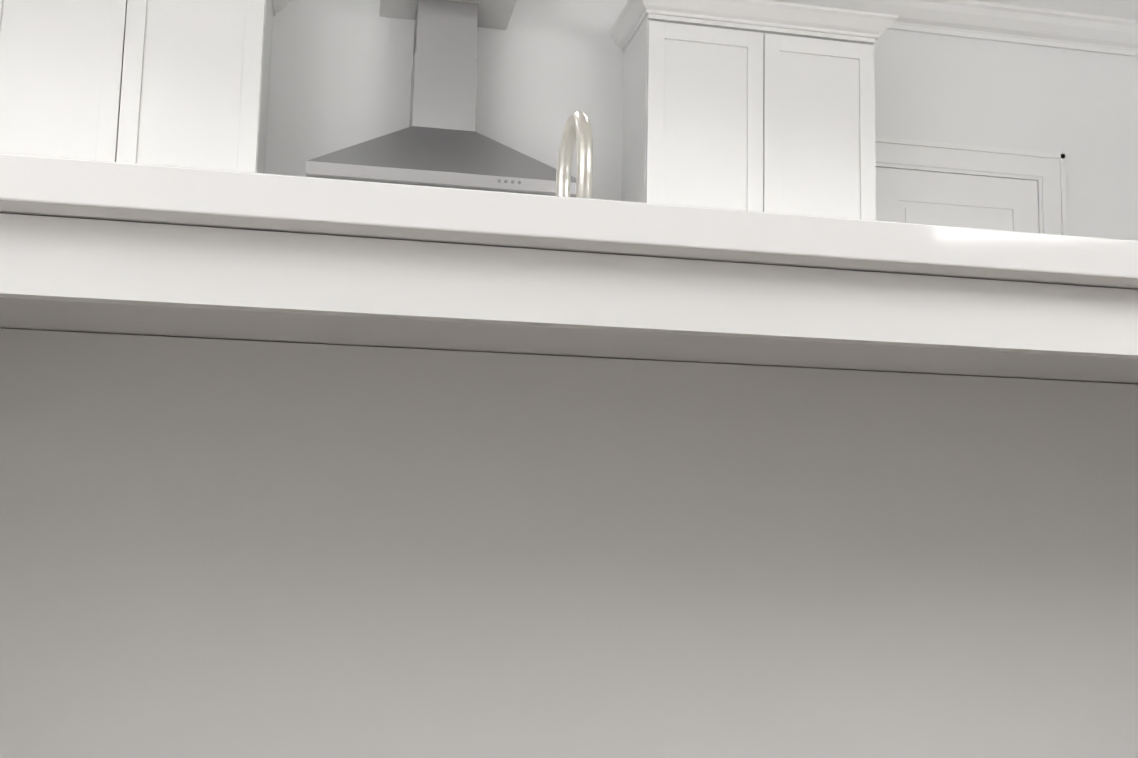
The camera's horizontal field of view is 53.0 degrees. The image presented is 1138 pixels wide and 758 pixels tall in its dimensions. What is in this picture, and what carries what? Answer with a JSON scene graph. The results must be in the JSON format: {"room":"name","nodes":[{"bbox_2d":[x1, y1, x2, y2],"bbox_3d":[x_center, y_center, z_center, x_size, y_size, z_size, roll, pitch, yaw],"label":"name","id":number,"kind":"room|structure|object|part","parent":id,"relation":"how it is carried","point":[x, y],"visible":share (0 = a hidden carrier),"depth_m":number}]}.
{"room":"kitchen","nodes":[
{"label":"kitchen","id":0,"kind":"room"},
{"bbox_2d":[265,0,1137,240],"bbox_3d":[-0.917,-0.252,4.079,10.390,2.740,0.120,3,-7,-11],"label":"wall","id":1,"kind":"structure","parent":0,"point":[340,74],"depth_m":4.32},
{"bbox_2d":[0,0,290,173],"bbox_3d":[-1.455,-0.848,3.763,0.980,1.143,0.409,3,-7,-11],"label":"upper cabinet","id":2,"kind":"object","parent":1,"relation":"attached to","point":[179,83],"visible":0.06,"depth_m":3.65},
{"bbox_2d":[306,0,575,196],"bbox_3d":[-0.422,-0.991,3.938,0.900,0.804,0.494,3,-7,-11],"label":"range hood","id":3,"kind":"object","parent":1,"relation":"attached to","point":[439,141],"visible":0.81,"depth_m":3.87},
{"bbox_2d":[379,0,516,29],"bbox_3d":[-0.422,-1.481,4.050,0.670,0.285,0.399,3,-7,-11],"label":"trim","id":4,"kind":"structure","parent":1,"relation":"attached to","point":[495,14],"depth_m":4.12},
{"bbox_2d":[609,0,897,220],"bbox_3d":[0.661,-0.753,4.185,0.980,1.143,0.409,3,-7,-11],"label":"upper cabinet","id":5,"kind":"object","parent":1,"relation":"attached to","point":[759,105],"visible":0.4,"depth_m":4.07},
{"bbox_2d":[769,0,1137,56],"bbox_3d":[-0.867,-1.567,4.126,10.150,0.115,0.095,3,-7,-11],"label":"crown molding","id":6,"kind":"structure","parent":1,"relation":"attached to","point":[988,21],"depth_m":4.59},
{"bbox_2d":[876,167,1038,232],"bbox_3d":[1.536,0.185,4.426,0.724,2.035,0.083,3,-7,-11],"label":"door","id":7,"kind":"structure","parent":1,"relation":"in","point":[944,199],"depth_m":4.57},
{"bbox_2d":[875,136,1066,234],"bbox_3d":[1.531,0.136,4.460,0.960,2.165,0.026,3,-7,-11],"label":"door frame","id":8,"kind":"structure","parent":1,"relation":"attached to","point":[1046,171],"depth_m":4.61},
{"bbox_2d":[973,0,1137,19],"bbox_3d":[-0.407,-1.916,1.895,10.390,0.080,9.040,3,-7,-11],"label":"ceiling","id":9,"kind":"structure","parent":0,"point":[1125,9],"depth_m":4.61},
{"bbox_3d":[-0.468,0.875,1.569,10.390,0.060,9.040,3,-7,-11],"label":"floor","id":10,"kind":"structure","parent":0,"visible":0},
{"bbox_2d":[0,153,1137,757],"bbox_3d":[0.064,0.390,1.543,2.770,0.920,1.300,3,-7,-11],"label":"kitchen island","id":11,"kind":"object","parent":10,"relation":"on","point":[232,549],"depth_m":1.52},
{"bbox_3d":[0.071,0.059,1.581,2.770,0.255,1.300,3,-7,-11],"label":"kitchen island top","id":12,"kind":"part","parent":11,"relation":"part of"},
{"bbox_2d":[555,111,592,198],"bbox_3d":[-0.042,-0.237,1.757,0.160,0.367,0.212,3,-7,-11],"label":"faucet","id":13,"kind":"object","parent":11,"relation":"on","point":[577,127],"visible":0.19,"depth_m":1.72}
]}

